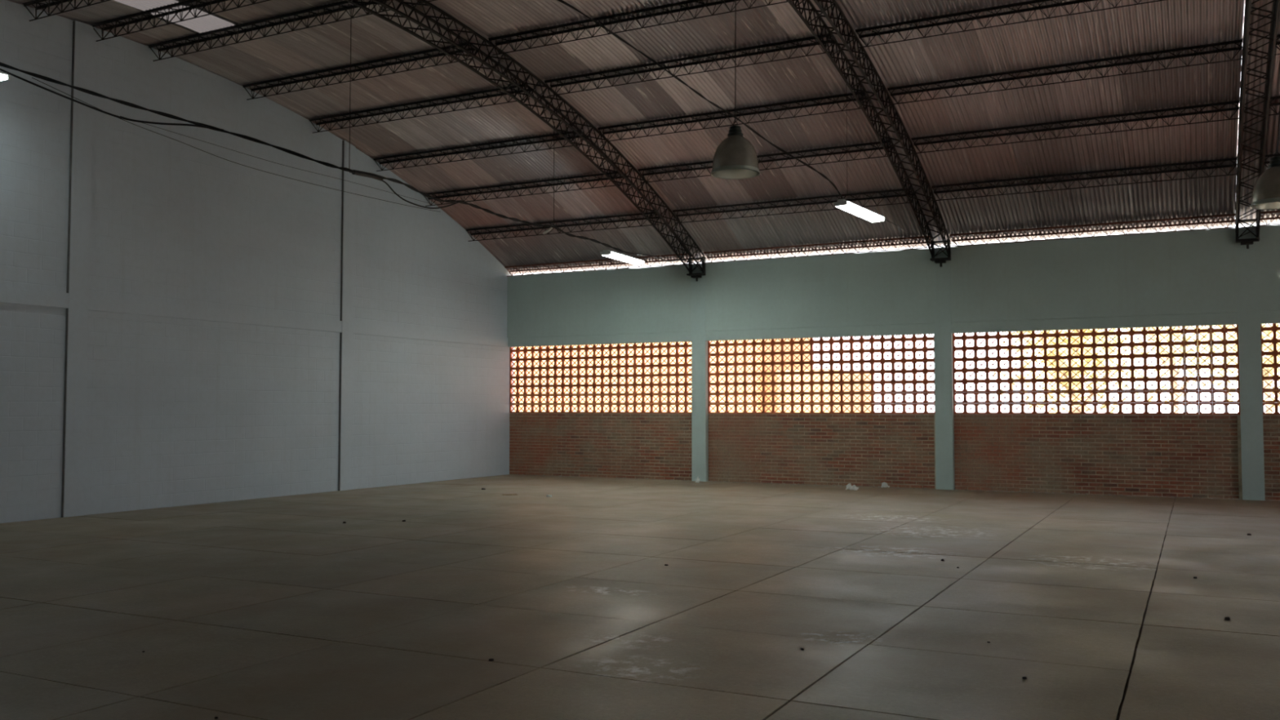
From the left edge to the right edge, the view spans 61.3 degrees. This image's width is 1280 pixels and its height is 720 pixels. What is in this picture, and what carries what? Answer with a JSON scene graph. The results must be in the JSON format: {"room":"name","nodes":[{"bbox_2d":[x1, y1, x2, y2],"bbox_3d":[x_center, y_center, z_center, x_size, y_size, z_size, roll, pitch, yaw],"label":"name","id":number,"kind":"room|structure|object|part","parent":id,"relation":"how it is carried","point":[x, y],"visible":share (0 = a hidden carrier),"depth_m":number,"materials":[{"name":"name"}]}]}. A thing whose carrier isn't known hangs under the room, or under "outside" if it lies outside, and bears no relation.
{"room":"empty warehouse","nodes":[
{"label":"empty warehouse","id":0,"kind":"room"},
{"bbox_2d":[0,0,514,523],"bbox_3d":[-7.788,-1.190,15.649,0.180,7.195,21.050,-1,-3,27],"label":"wall","id":1,"kind":"structure","parent":0,"point":[181,324],"depth_m":17.21,"materials":[{"name":"paint"}]},
{"bbox_2d":[0,62,623,252],"bbox_3d":[-3.809,-3.026,16.012,10.404,1.726,2.270,2,-3,-36],"label":"power cable","id":2,"kind":"object","parent":1,"relation":"attached to","point":[46,78],"visible":1,"depth_m":14.31,"materials":[{"name":"black rubber"}]},
{"bbox_2d":[0,68,223,129],"bbox_3d":[-7.041,-3.479,13.849,3.200,0.915,0.379,0,-3,-6],"label":"power cable","id":3,"kind":"object","parent":2,"relation":"hanging from","point":[1,69],"visible":1,"depth_m":13.83,"materials":[{"name":"black rubber"}]},
{"bbox_2d":[351,169,383,181],"bbox_3d":[-3.755,-2.545,14.877,0.064,0.098,0.625,-1,-3,23],"label":"wrap","id":4,"kind":"object","parent":2,"relation":"attached to","point":[360,173],"visible":1,"depth_m":14.85,"materials":[{"name":"black plastic"}]},
{"bbox_2d":[381,180,458,208],"bbox_3d":[-3.307,-2.397,15.758,0.069,0.264,2.125,-1,-3,28],"label":"power cable","id":5,"kind":"object","parent":2,"relation":"hanging from","point":[391,188],"visible":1,"depth_m":15.87,"materials":[{"name":"black rubber"}]},
{"bbox_2d":[542,226,553,234],"bbox_3d":[-1.554,-2.197,18.296,0.201,0.127,0.051,-1,-3,27],"label":"socket","id":6,"kind":"object","parent":2,"relation":"hanging from","point":[551,228],"visible":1,"depth_m":18.28,"materials":[{"name":"grey plastic"}]},
{"bbox_2d":[600,249,645,265],"bbox_3d":[-0.311,-1.909,20.088,0.230,0.092,1.481,-1,-3,25],"label":"tube light","id":7,"kind":"object","parent":2,"relation":"hanging from","point":[607,253],"visible":1,"depth_m":19.90,"materials":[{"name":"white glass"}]},
{"bbox_2d":[604,252,644,264],"bbox_3d":[-0.311,-1.890,20.087,0.200,0.046,1.421,-1,-3,25],"label":"diffuser","id":8,"kind":"object","parent":7,"relation":"attached to","point":[616,255],"depth_m":20.02,"materials":[{"name":"white plastic"}]},
{"bbox_2d":[0,474,1279,719],"bbox_3d":[3.816,2.060,9.442,26.400,0.251,21.150,-1,-3,27],"label":"floor","id":9,"kind":"structure","parent":0,"point":[278,607],"depth_m":8.12,"materials":[{"name":"concrete"}]},
{"bbox_2d":[501,493,518,495],"bbox_3d":[-2.265,2.336,18.745,0.291,0.026,0.095,0,-3,-1],"label":"wood offcut","id":10,"kind":"object","parent":9,"relation":"on","point":[503,494],"visible":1,"depth_m":18.72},
{"bbox_2d":[509,413,691,480],"bbox_3d":[-0.903,1.868,23.667,4.638,1.400,0.113,-1,-3,27],"label":"brick panel","id":11,"kind":"object","parent":9,"relation":"on","point":[650,446],"visible":1,"depth_m":23.57,"materials":[{"name":"brown brick"}]},
{"bbox_2d":[509,341,691,413],"bbox_3d":[-0.914,0.354,23.712,4.637,1.627,0.054,-1,-3,27],"label":"screen","id":12,"kind":"object","parent":11,"relation":"on","point":[668,345],"visible":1,"depth_m":23.66,"materials":[{"name":"ceramic"}]},
{"bbox_2d":[708,413,935,488],"bbox_3d":[3.520,1.767,21.383,4.680,1.400,0.113,-1,-3,27],"label":"brick panel","id":13,"kind":"object","parent":9,"relation":"on","point":[863,450],"visible":0.99,"depth_m":21.27,"materials":[{"name":"brown brick"}]},
{"bbox_2d":[707,333,934,413],"bbox_3d":[3.509,0.253,21.428,4.679,1.627,0.054,-1,-3,27],"label":"screen","id":14,"kind":"object","parent":13,"relation":"on","point":[914,338],"visible":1,"depth_m":21.35,"materials":[{"name":"ceramic"}]},
{"bbox_2d":[845,483,858,490],"bbox_3d":[3.897,2.331,19.851,0.240,0.122,0.132,-1,-3,27],"label":"paper scrap","id":15,"kind":"object","parent":9,"relation":"on","point":[849,486],"visible":1,"depth_m":19.89,"materials":[{"name":"white paper"}]},
{"bbox_2d":[880,482,889,487],"bbox_3d":[4.651,2.370,20.462,0.160,0.100,0.090,-1,-3,27],"label":"paper scrap","id":16,"kind":"object","parent":9,"relation":"on","point":[883,484],"visible":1,"depth_m":20.48,"materials":[{"name":"white paper"}]},
{"bbox_2d":[511,474,1279,501],"bbox_3d":[5.460,2.403,20.139,18.925,0.019,0.216,-1,-3,27],"label":"crumbs","id":17,"kind":"object","parent":9,"relation":"on","point":[511,474],"visible":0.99,"depth_m":20.49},
{"bbox_2d":[953,413,1242,498],"bbox_3d":[7.961,1.665,19.088,4.680,1.400,0.113,-1,-3,27],"label":"brick panel","id":18,"kind":"object","parent":9,"relation":"on","point":[1178,455],"visible":1,"depth_m":18.96,"materials":[{"name":"brown brick"}]},
{"bbox_2d":[952,324,1239,414],"bbox_3d":[7.950,0.152,19.134,4.679,1.627,0.054,-1,-3,27],"label":"screen","id":19,"kind":"object","parent":18,"relation":"on","point":[1224,330],"visible":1,"depth_m":19.05,"materials":[{"name":"ceramic"}]},
{"bbox_2d":[1262,414,1279,500],"bbox_3d":[12.403,1.563,16.794,4.680,1.400,0.113,-1,-3,27],"label":"brick panel","id":20,"kind":"object","parent":9,"relation":"on","point":[1271,423],"visible":0.93,"depth_m":17.77,"materials":[{"name":"brown brick"}]},
{"bbox_2d":[1260,323,1279,414],"bbox_3d":[12.395,0.051,16.852,4.674,1.627,0.078,-1,-3,27],"label":"screen","id":21,"kind":"object","parent":20,"relation":"on","point":[1274,328],"visible":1,"depth_m":17.82,"materials":[{"name":"ceramic"}]},
{"bbox_2d":[7,0,1279,275],"bbox_3d":[3.617,-3.869,9.775,26.782,2.471,21.090,-1,-3,27],"label":"ceiling","id":22,"kind":"structure","parent":0,"point":[1166,24],"depth_m":17.05,"materials":[{"name":"metal"}]},
{"bbox_2d":[0,71,10,81],"bbox_3d":[-8.230,-3.490,12.705,0.230,0.192,1.546,-1,-3,26],"label":"tube light","id":23,"kind":"object","parent":22,"relation":"hanging from","point":[3,76],"visible":1,"depth_m":13.31,"materials":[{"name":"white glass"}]},
{"bbox_2d":[0,74,7,80],"bbox_3d":[-8.229,-3.471,12.706,0.200,0.142,1.483,-1,-3,26],"label":"diffuser","id":24,"kind":"object","parent":23,"relation":"attached to","point":[2,77],"depth_m":13.30,"materials":[{"name":"white plastic"}]},
{"bbox_2d":[31,77,440,212],"bbox_3d":[-6.080,-3.345,18.202,0.008,0.480,8.721,-1,-3,27],"label":"loose wire","id":25,"kind":"object","parent":22,"relation":"hanging from","point":[32,77],"visible":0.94,"depth_m":17.11,"materials":[{"name":"black rubber"}]},
{"bbox_2d":[120,115,431,204],"bbox_3d":[-5.817,-3.313,18.600,0.006,0.087,7.090,-1,-3,27],"label":"loose wire","id":26,"kind":"object","parent":22,"relation":"hanging from","point":[120,116],"visible":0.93,"depth_m":17.93,"materials":[{"name":"black rubber"}]},
{"bbox_2d":[553,137,554,226],"bbox_3d":[-1.462,-3.154,18.350,0.009,1.820,0.010,-1,-3,27],"label":"hanging wire","id":27,"kind":"object","parent":22,"relation":"hanging from","point":[553,137],"visible":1,"depth_m":18.34,"materials":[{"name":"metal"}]},
{"bbox_2d":[710,0,760,179],"bbox_3d":[0.960,-3.419,10.911,0.500,3.111,0.500,-1,-3,27],"label":"lamp","id":28,"kind":"object","parent":22,"relation":"hanging from","point":[735,157],"visible":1,"depth_m":10.72,"materials":[{"name":"metal"}]},
{"bbox_2d":[833,75,885,222],"bbox_3d":[3.307,-3.176,16.262,0.230,2.044,1.222,-2,-3,39],"label":"tube light","id":29,"kind":"object","parent":22,"relation":"hanging from","point":[843,204],"visible":0.99,"depth_m":16.04,"materials":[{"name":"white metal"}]},
{"bbox_2d":[556,0,843,199],"bbox_3d":[0.713,-3.549,14.567,5.209,2.303,0.574,1,-3,-30],"label":"power cable","id":30,"kind":"object","parent":29,"relation":"attached to","point":[561,1],"visible":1,"depth_m":14.73,"materials":[{"name":"black rubber"}]},
{"bbox_2d":[836,201,884,222],"bbox_3d":[3.306,-2.222,16.218,0.200,0.122,1.159,-2,-3,39],"label":"diffuser","id":31,"kind":"object","parent":29,"relation":"attached to","point":[849,206],"depth_m":16.14,"materials":[{"name":"white plastic"}]},
{"bbox_2d":[884,219,908,234],"bbox_3d":[4.363,-2.300,18.509,0.016,0.346,3.927,-1,-3,21],"label":"power cable","id":32,"kind":"object","parent":29,"relation":"attached to","point":[885,220],"visible":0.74,"depth_m":18.65,"materials":[{"name":"black rubber"}]},
{"bbox_2d":[1249,107,1279,209],"bbox_3d":[6.407,-3.188,10.908,0.500,3.291,0.595,-1,-3,27],"label":"lamp","id":33,"kind":"object","parent":22,"relation":"hanging from","point":[1265,195],"visible":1,"depth_m":10.73,"materials":[{"name":"metal"}]},
{"bbox_2d":[506,224,1279,500],"bbox_3d":[8.579,0.096,18.788,26.034,4.608,0.263,-1,-3,27],"label":"wall","id":34,"kind":"structure","parent":0,"point":[1204,277],"depth_m":20.17,"materials":[{"name":"paint"}]},
{"bbox_2d":[344,0,705,281],"bbox_3d":[-3.493,-3.458,13.486,0.340,2.835,20.496,-1,-3,27],"label":"truss","id":35,"kind":"object","parent":34,"relation":"on","point":[585,138],"visible":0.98,"depth_m":17.19,"materials":[{"name":"metal"}]},
{"bbox_2d":[22,0,110,21],"bbox_3d":[-6.248,-4.763,13.619,4.638,0.226,0.224,-1,-3,27],"label":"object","id":36,"kind":"structure","parent":35,"relation":"attached to","point":[37,2],"depth_m":14.48,"materials":[{"name":"metal"}]},
{"bbox_2d":[89,0,270,41],"bbox_3d":[-5.789,-4.749,14.508,4.638,0.223,0.224,-1,-3,27],"label":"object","id":37,"kind":"structure","parent":35,"relation":"attached to","point":[203,4],"depth_m":14.93,"materials":[{"name":"metal"}]},
{"bbox_2d":[147,0,393,61],"bbox_3d":[-5.348,-4.700,15.359,4.638,0.225,0.224,-1,-3,27],"label":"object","id":38,"kind":"structure","parent":35,"relation":"attached to","point":[315,15],"depth_m":15.39,"materials":[{"name":"metal"}]},
{"bbox_2d":[349,4,352,173],"bbox_3d":[-3.889,-3.662,14.558,0.059,2.296,0.010,-1,-3,27],"label":"hanging wire","id":39,"kind":"object","parent":38,"relation":"hanging from","point":[351,5],"visible":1,"depth_m":14.57,"materials":[{"name":"metal"}]},
{"bbox_2d":[241,43,476,100],"bbox_3d":[-4.512,-4.501,16.969,4.638,0.231,0.224,-1,-3,27],"label":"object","id":40,"kind":"structure","parent":35,"relation":"attached to","point":[430,56],"depth_m":16.96,"materials":[{"name":"metal"}]},
{"bbox_2d":[308,84,530,133],"bbox_3d":[-3.818,-4.231,18.299,4.638,0.237,0.224,-1,-3,27],"label":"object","id":41,"kind":"structure","parent":35,"relation":"attached to","point":[502,94],"depth_m":18.28,"materials":[{"name":"metal"}]},
{"bbox_2d":[373,131,583,171],"bbox_3d":[-3.038,-3.808,19.792,4.638,0.243,0.224,-1,-3,27],"label":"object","id":42,"kind":"structure","parent":35,"relation":"attached to","point":[517,144],"depth_m":19.78,"materials":[{"name":"metal"}]},
{"bbox_2d":[422,172,624,206],"bbox_3d":[-2.349,-3.326,21.105,4.637,0.249,0.224,-1,-3,27],"label":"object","id":43,"kind":"structure","parent":35,"relation":"attached to","point":[601,179],"depth_m":21.05,"materials":[{"name":"metal"}]},
{"bbox_2d":[466,211,659,241],"bbox_3d":[-1.674,-2.749,22.386,4.637,0.255,0.224,-1,-3,27],"label":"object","id":44,"kind":"structure","parent":35,"relation":"attached to","point":[623,220],"depth_m":22.32,"materials":[{"name":"metal"}]},
{"bbox_2d":[504,253,689,276],"bbox_3d":[-0.994,-2.074,23.672,4.638,0.227,0.224,-1,-3,27],"label":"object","id":45,"kind":"structure","parent":35,"relation":"attached to","point":[671,255],"depth_m":23.75,"materials":[{"name":"red metal"}]},
{"bbox_2d":[623,251,693,262],"bbox_3d":[0.416,-2.036,21.047,0.085,0.194,2.615,-2,-3,32],"label":"power cable","id":46,"kind":"object","parent":35,"relation":"attached to","point":[624,251],"visible":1,"depth_m":20.84,"materials":[{"name":"black rubber"}]},
{"bbox_3d":[1.166,-1.715,22.429,0.340,0.150,0.207,-1,-3,27],"label":"bearing plate","id":47,"kind":"part","parent":35,"relation":"part of","materials":[{"name":"metal"}]},
{"bbox_2d":[786,0,951,266],"bbox_3d":[0.949,-3.560,11.192,0.340,2.835,20.496,-1,-3,27],"label":"truss","id":48,"kind":"object","parent":34,"relation":"on","point":[937,260],"visible":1,"depth_m":16.35,"materials":[{"name":"metal"}]},
{"bbox_2d":[411,0,435,5],"bbox_3d":[-0.922,-4.801,13.073,4.674,0.225,0.224,-1,-3,27],"label":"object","id":49,"kind":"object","parent":48,"relation":"attached to","point":[420,2],"depth_m":14.07,"materials":[{"name":"metal"}]},
{"bbox_2d":[488,0,795,55],"bbox_3d":[-0.086,-4.603,14.683,4.674,0.231,0.224,-1,-3,27],"label":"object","id":50,"kind":"structure","parent":48,"relation":"attached to","point":[703,5],"depth_m":14.81,"materials":[{"name":"metal"}]},
{"bbox_2d":[544,34,834,96],"bbox_3d":[0.607,-4.332,16.014,4.674,0.237,0.224,-1,-3,27],"label":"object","id":51,"kind":"structure","parent":48,"relation":"attached to","point":[814,43],"depth_m":15.95,"materials":[{"name":"metal"}]},
{"bbox_2d":[597,91,867,142],"bbox_3d":[1.388,-3.909,17.506,4.674,0.243,0.224,-1,-3,27],"label":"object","id":52,"kind":"structure","parent":48,"relation":"attached to","point":[828,97],"depth_m":17.45,"materials":[{"name":"metal"}]},
{"bbox_2d":[637,140,892,183],"bbox_3d":[2.076,-3.427,18.819,4.674,0.249,0.224,-1,-3,27],"label":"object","id":53,"kind":"structure","parent":48,"relation":"attached to","point":[832,153],"depth_m":18.58,"materials":[{"name":"metal"}]},
{"bbox_2d":[672,187,913,223],"bbox_3d":[2.752,-2.850,20.100,4.674,0.255,0.224,-1,-3,27],"label":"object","id":54,"kind":"structure","parent":48,"relation":"attached to","point":[855,199],"depth_m":20.09,"materials":[{"name":"metal"}]},
{"bbox_2d":[703,235,930,262],"bbox_3d":[3.431,-2.175,21.386,4.674,0.227,0.224,-1,-3,27],"label":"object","id":55,"kind":"structure","parent":48,"relation":"attached to","point":[920,237],"depth_m":21.32,"materials":[{"name":"red metal"}]},
{"bbox_3d":[5.608,-1.817,20.135,0.340,0.150,0.207,-1,-3,27],"label":"bearing plate","id":56,"kind":"part","parent":48,"relation":"part of","materials":[{"name":"metal"}]},
{"bbox_2d":[1235,0,1279,248],"bbox_3d":[5.390,-3.662,8.898,0.340,2.835,20.496,-1,-3,27],"label":"truss","id":57,"kind":"object","parent":34,"relation":"on","point":[1275,11],"visible":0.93,"depth_m":14.98,"materials":[{"name":"metal"}]},
{"bbox_2d":[854,0,1164,48],"bbox_3d":[5.048,-4.434,13.720,4.674,0.237,0.224,-1,-3,27],"label":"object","id":58,"kind":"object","parent":57,"relation":"attached to","point":[1030,2],"depth_m":14.07,"materials":[{"name":"metal"}]},
{"bbox_2d":[887,39,1242,105],"bbox_3d":[5.829,-4.011,15.212,4.674,0.243,0.224,-1,-3,27],"label":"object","id":59,"kind":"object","parent":57,"relation":"attached to","point":[1239,47],"depth_m":15.11,"materials":[{"name":"metal"}]},
{"bbox_2d":[911,100,1239,154],"bbox_3d":[6.518,-3.529,16.525,4.674,0.249,0.224,-1,-3,27],"label":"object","id":60,"kind":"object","parent":57,"relation":"attached to","point":[1237,108],"depth_m":16.42,"materials":[{"name":"metal"}]},
{"bbox_2d":[931,157,1237,200],"bbox_3d":[7.193,-2.952,17.806,4.674,0.255,0.224,-1,-3,27],"label":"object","id":61,"kind":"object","parent":57,"relation":"attached to","point":[1179,170],"depth_m":17.70,"materials":[{"name":"metal"}]},
{"bbox_2d":[949,213,1235,246],"bbox_3d":[7.873,-2.276,19.092,4.674,0.227,0.224,-1,-3,27],"label":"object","id":62,"kind":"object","parent":57,"relation":"attached to","point":[1214,222],"depth_m":19.00,"materials":[{"name":"red metal"}]},
{"bbox_3d":[10.049,-1.919,17.841,0.340,0.150,0.207,-1,-3,27],"label":"bearing plate","id":63,"kind":"part","parent":57,"relation":"part of","materials":[{"name":"metal"}]},
{"label":"outside","id":64,"kind":"structure","parent":0,"visible":0},
{"bbox_3d":[10.312,2.612,17.634,150.000,0.380,160.000,-1,-3,27],"label":"ground","id":65,"kind":"structure","parent":64,"visible":0},
{"bbox_2d":[514,337,871,412],"bbox_3d":[-3.283,0.602,37.718,21.700,5.420,5.120,-1,-3,27],"label":"building","id":66,"kind":"structure","parent":65,"relation":"on","point":[806,339],"depth_m":32.82,"materials":[{"name":"paint"}]},
{"bbox_2d":[993,324,1222,413],"bbox_3d":[10.171,-0.138,25.206,4.910,5.794,4.237,0,-3,5],"label":"leafy tree","id":67,"kind":"object","parent":65,"relation":"on","point":[1115,339],"visible":0.29,"depth_m":24.88,"materials":[{"name":"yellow plant"}]},
{"bbox_2d":[1108,325,1269,413],"bbox_3d":[17.068,-0.504,34.435,5.839,7.348,6.255,0,-3,-7],"label":"leafy tree","id":68,"kind":"object","parent":65,"relation":"on","point":[1177,335],"visible":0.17,"depth_m":34.43,"materials":[{"name":"green plant"}]},
{"bbox_2d":[1165,323,1279,413],"bbox_3d":[16.483,-0.283,28.741,5.706,6.400,4.805,-1,-3,27],"label":"leafy tree","id":69,"kind":"object","parent":65,"relation":"on","point":[1267,332],"visible":0.19,"depth_m":28.55,"materials":[{"name":"green plant"}]},
{"bbox_3d":[9.832,-3.763,6.604,0.341,2.835,20.496,-1,-3,27],"label":"truss","id":70,"kind":"object","parent":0,"visible":0},
{"bbox_2d":[1260,210,1279,226],"bbox_3d":[12.314,-2.378,16.798,4.674,0.227,0.224,-1,-3,27],"label":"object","id":71,"kind":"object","parent":70,"relation":"attached to","point":[1273,218],"depth_m":17.79,"materials":[{"name":"red metal"}]},
{"bbox_2d":[1264,153,1279,168],"bbox_3d":[11.635,-3.054,15.512,4.674,0.255,0.224,-1,-3,27],"label":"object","id":72,"kind":"structure","parent":70,"relation":"attached to","point":[1267,156],"depth_m":16.48,"materials":[{"name":"metal"}]},
{"bbox_2d":[1268,95,1279,115],"bbox_3d":[10.960,-3.631,14.230,4.674,0.249,0.224,-1,-3,27],"label":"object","id":73,"kind":"structure","parent":70,"relation":"attached to","point":[1273,98],"depth_m":15.25,"materials":[{"name":"metal"}]},
{"bbox_2d":[1275,34,1279,55],"bbox_3d":[10.271,-4.112,12.918,4.674,0.243,0.224,-1,-3,27],"label":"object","id":74,"kind":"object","parent":70,"relation":"attached to","point":[1277,35],"depth_m":13.95,"materials":[{"name":"metal"}]}
]}

